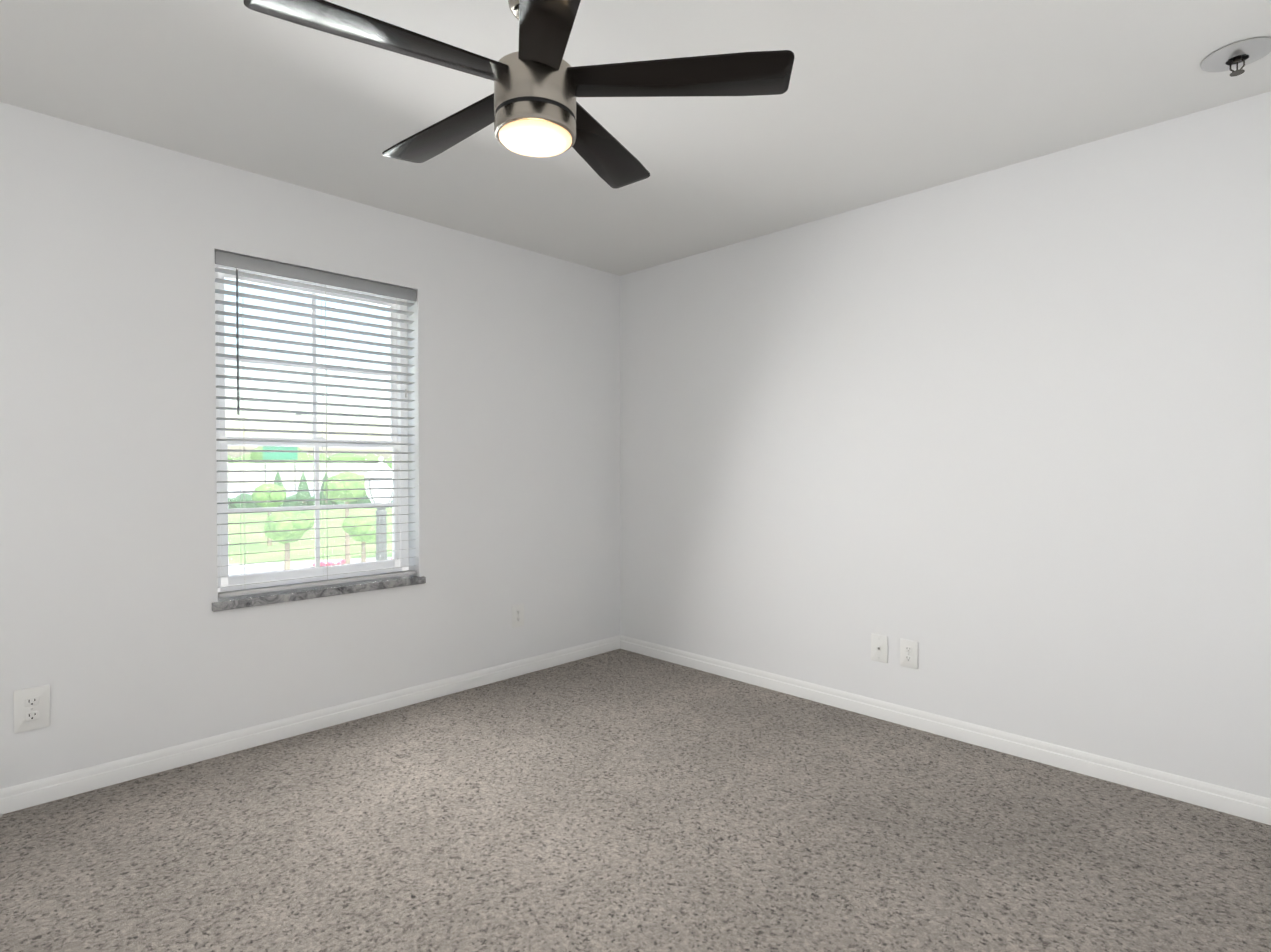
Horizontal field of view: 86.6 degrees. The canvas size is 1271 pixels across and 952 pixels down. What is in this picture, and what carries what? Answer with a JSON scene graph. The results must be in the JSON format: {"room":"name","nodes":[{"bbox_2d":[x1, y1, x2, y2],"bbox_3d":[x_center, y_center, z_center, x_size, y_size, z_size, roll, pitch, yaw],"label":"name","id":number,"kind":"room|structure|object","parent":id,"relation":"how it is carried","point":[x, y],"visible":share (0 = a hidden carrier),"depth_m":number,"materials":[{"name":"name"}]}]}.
{"room":"empty bedroom","nodes":[
{"label":"empty bedroom","id":0,"kind":"room"},
{"bbox_2d":[0,102,619,788],"bbox_3d":[-1.750,-0.076,3.387,0.220,2.700,4.890,1,1,45],"label":"wall","id":1,"kind":"structure","parent":0,"point":[120,638],"depth_m":3.04,"materials":[{"name":"white paint"}]},
{"bbox_2d":[13,685,49,732],"bbox_3d":[-2.350,0.906,2.624,0.011,0.160,0.101,1,1,45],"label":"electrical outlet plate","id":2,"kind":"object","parent":1,"relation":"attached to","point":[31,708],"depth_m":2.62,"materials":[{"name":"white plastic"}]},
{"bbox_2d":[0,635,619,813],"bbox_3d":[-1.665,1.229,3.323,0.017,0.092,4.450,1,1,45],"label":"baseboard","id":3,"kind":"structure","parent":1,"relation":"attached to","point":[36,792],"depth_m":3.21,"materials":[{"name":"white paint"}]},
{"bbox_2d":[215,264,408,591],"bbox_3d":[-1.676,-0.236,3.533,0.087,1.605,0.991,1,1,45],"label":"window unit","id":4,"kind":"structure","parent":1,"relation":"in","point":[258,577],"depth_m":3.53,"materials":[{"name":"white plastic"}]},
{"bbox_2d":[215,250,415,597],"bbox_3d":[-1.589,-0.238,3.448,0.078,1.592,0.983,1,1,45],"label":"window blinds","id":5,"kind":"object","parent":4,"relation":"attached to","point":[236,261],"visible":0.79,"depth_m":3.39,"materials":[{"name":"white plastic"}]},
{"bbox_2d":[212,575,425,611],"bbox_3d":[-1.595,0.589,3.466,0.153,0.038,1.041,1,1,45],"label":"window sill","id":6,"kind":"structure","parent":1,"relation":"attached to","point":[243,601],"depth_m":3.37,"materials":[{"name":"stone"}]},
{"bbox_2d":[512,604,523,627],"bbox_3d":[-0.742,0.883,4.261,0.009,0.136,0.086,1,1,45],"label":"electrical outlet plate","id":7,"kind":"object","parent":1,"relation":"attached to","point":[517,610],"depth_m":4.26,"materials":[{"name":"white plastic"}]},
{"bbox_2d":[0,649,1270,951],"bbox_3d":[-0.192,1.370,1.876,4.590,0.150,4.890,1,1,45],"label":"floor","id":8,"kind":"structure","parent":0,"point":[620,801],"depth_m":2.36,"materials":[{"name":"carpet"}]},
{"bbox_2d":[0,0,1270,275],"bbox_3d":[-0.192,-1.480,1.835,4.590,0.150,4.890,1,1,45],"label":"ceiling","id":9,"kind":"structure","parent":0,"point":[880,100],"depth_m":2.52,"materials":[{"name":"white paint"}]},
{"bbox_2d":[243,0,794,188],"bbox_3d":[-0.291,-1.131,1.759,1.237,0.545,1.270,1,1,45],"label":"fan","id":10,"kind":"object","parent":9,"relation":"hanging from","point":[531,106],"visible":1,"depth_m":1.68,"materials":[{"name":"black wood"}]},
{"bbox_2d":[1201,37,1270,76],"bbox_3d":[2.013,-1.379,2.255,0.188,0.063,0.188,1,1,45],"label":"sprinkler","id":11,"kind":"object","parent":9,"relation":"attached to","point":[1238,54],"visible":1,"depth_m":2.24,"materials":[{"name":"silver metal"}]},
{"bbox_2d":[620,91,1270,798],"bbox_3d":[1.446,-0.078,3.520,4.150,2.700,0.220,1,1,45],"label":"wall","id":12,"kind":"structure","parent":0,"point":[996,443],"depth_m":3.13,"materials":[{"name":"white paint"}]},
{"bbox_2d":[871,634,887,662],"bbox_3d":[1.277,0.905,3.534,0.086,0.136,0.017,1,1,45],"label":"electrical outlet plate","id":13,"kind":"object","parent":12,"relation":"attached to","point":[879,643],"depth_m":3.53,"materials":[{"name":"white plastic"}]},
{"bbox_2d":[900,639,917,668],"bbox_3d":[1.389,0.905,3.427,0.086,0.136,0.009,1,1,45],"label":"electrical outlet plate","id":14,"kind":"object","parent":12,"relation":"attached to","point":[908,648],"depth_m":3.42,"materials":[{"name":"white plastic"}]},
{"bbox_2d":[620,635,1270,824],"bbox_3d":[1.363,1.227,3.454,4.150,0.092,0.017,1,1,45],"label":"baseboard","id":15,"kind":"structure","parent":12,"relation":"attached to","point":[1253,807],"depth_m":3.13,"materials":[{"name":"white paint"}]},
{"label":"outside","id":16,"kind":"structure","parent":0,"visible":0},
{"bbox_2d":[228,484,391,563],"bbox_3d":[-150.065,2.317,152.390,419.400,0.300,600.000,1,1,45],"label":"ground","id":17,"kind":"structure","parent":16,"point":[323,523],"depth_m":38.82,"materials":[{"name":"green plant"}]},
{"bbox_2d":[251,483,286,545],"bbox_3d":[-19.927,2.084,36.673,2.106,3.438,1.979,1,1,45],"label":"tree","id":18,"kind":"object","parent":17,"relation":"on","point":[273,497],"depth_m":36.02,"materials":[{"name":"green plant"}]},
{"bbox_2d":[263,446,297,489],"bbox_3d":[-61.634,-1.649,123.120,12.200,8.458,0.450,0,1,-21],"label":"highway sign","id":19,"kind":"object","parent":17,"relation":"on","point":[280,455],"depth_m":122.09,"materials":[{"name":"green metal"}]},
{"bbox_2d":[264,511,314,569],"bbox_3d":[-9.402,2.450,18.373,1.424,3.224,1.242,1,1,45],"label":"tree","id":20,"kind":"object","parent":17,"relation":"on","point":[306,523],"depth_m":17.89,"materials":[{"name":"green plant"}]},
{"bbox_2d":[294,414,314,495],"bbox_3d":[-47.039,-3.038,96.078,2.820,12.000,0.430,0,1,-22],"label":"light","id":21,"kind":"object","parent":17,"relation":"on","point":[313,457],"depth_m":96.38,"materials":[{"name":"grey paint"}]},
{"bbox_2d":[228,463,386,484],"bbox_3d":[-83.019,-0.655,171.575,37.014,5.100,13.036,0,1,-21],"label":"building","id":22,"kind":"structure","parent":17,"relation":"on","point":[287,476],"depth_m":163.74,"materials":[{"name":"white"}]},
{"bbox_2d":[228,493,391,508],"bbox_3d":[-27.993,2.720,70.744,186.610,2.584,3.011,0,1,-21],"label":"hedge","id":23,"kind":"object","parent":17,"relation":"on","point":[243,497],"depth_m":67.18,"materials":[{"name":"green plant"}]},
{"bbox_2d":[228,446,391,468],"bbox_3d":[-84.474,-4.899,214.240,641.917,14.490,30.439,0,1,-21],"label":"tree","id":24,"kind":"object","parent":17,"relation":"on","point":[308,457],"depth_m":202.40,"materials":[{"name":"green plant"}]},
{"bbox_2d":[323,472,366,563],"bbox_3d":[-11.361,1.885,26.483,1.622,4.124,1.938,1,1,45],"label":"tree","id":25,"kind":"object","parent":17,"relation":"on","point":[343,475],"depth_m":25.96,"materials":[{"name":"green plant"}]},
{"bbox_2d":[313,558,391,565],"bbox_3d":[-9.488,3.587,24.660,3.279,1.026,3.662,1,1,45],"label":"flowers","id":26,"kind":"object","parent":17,"relation":"on","point":[342,561],"depth_m":24.39,"materials":[{"name":"pink plant"}]},
{"bbox_2d":[342,515,375,561],"bbox_3d":[-7.785,2.577,19.201,1.127,2.946,1.072,1,1,45],"label":"tree","id":27,"kind":"object","parent":17,"relation":"on","point":[359,529],"depth_m":18.88,"materials":[{"name":"green plant"}]},
{"bbox_2d":[364,457,391,560],"bbox_3d":[-4.345,1.909,11.535,0.550,4.499,0.550,1,1,45],"label":"street lamp","id":28,"kind":"object","parent":17,"relation":"on","point":[379,500],"depth_m":11.39,"materials":[{"name":"grey paint"}]},
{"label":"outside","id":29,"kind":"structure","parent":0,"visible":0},
{"bbox_2d":[274,472,282,485],"bbox_3d":[-32.401,0.925,61.097,1.287,3.000,1.287,1,1,45],"label":"tree","id":30,"kind":"object","parent":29,"point":[276,477],"depth_m":60.89,"materials":[{"name":"green plant"}]},
{"bbox_2d":[296,472,310,502],"bbox_3d":[-30.079,0.987,61.020,1.228,2.900,1.228,1,1,45],"label":"tree","id":31,"kind":"object","parent":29,"point":[299,494],"depth_m":60.71,"materials":[{"name":"green plant"}]},
{"bbox_2d":[224,286,391,573],"bbox_3d":[-1.987,0.030,3.843,0.005,4.145,3.991,1,1,45],"label":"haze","id":32,"kind":"structure","parent":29,"point":[312,459],"depth_m":3.90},
{"bbox_2d":[228,485,391,575],"bbox_3d":[-32.715,3.115,82.861,600.002,0.030,172.002,0,1,-21],"label":"street","id":33,"kind":"structure","parent":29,"point":[265,565],"depth_m":29.88,"materials":[{"name":"white"}]},
{"bbox_2d":[320,472,328,502],"bbox_3d":[-27.979,0.988,60.949,1.228,2.900,1.228,1,1,45],"label":"tree","id":34,"kind":"object","parent":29,"point":[322,497],"depth_m":60.60,"materials":[{"name":"green plant"}]}
]}

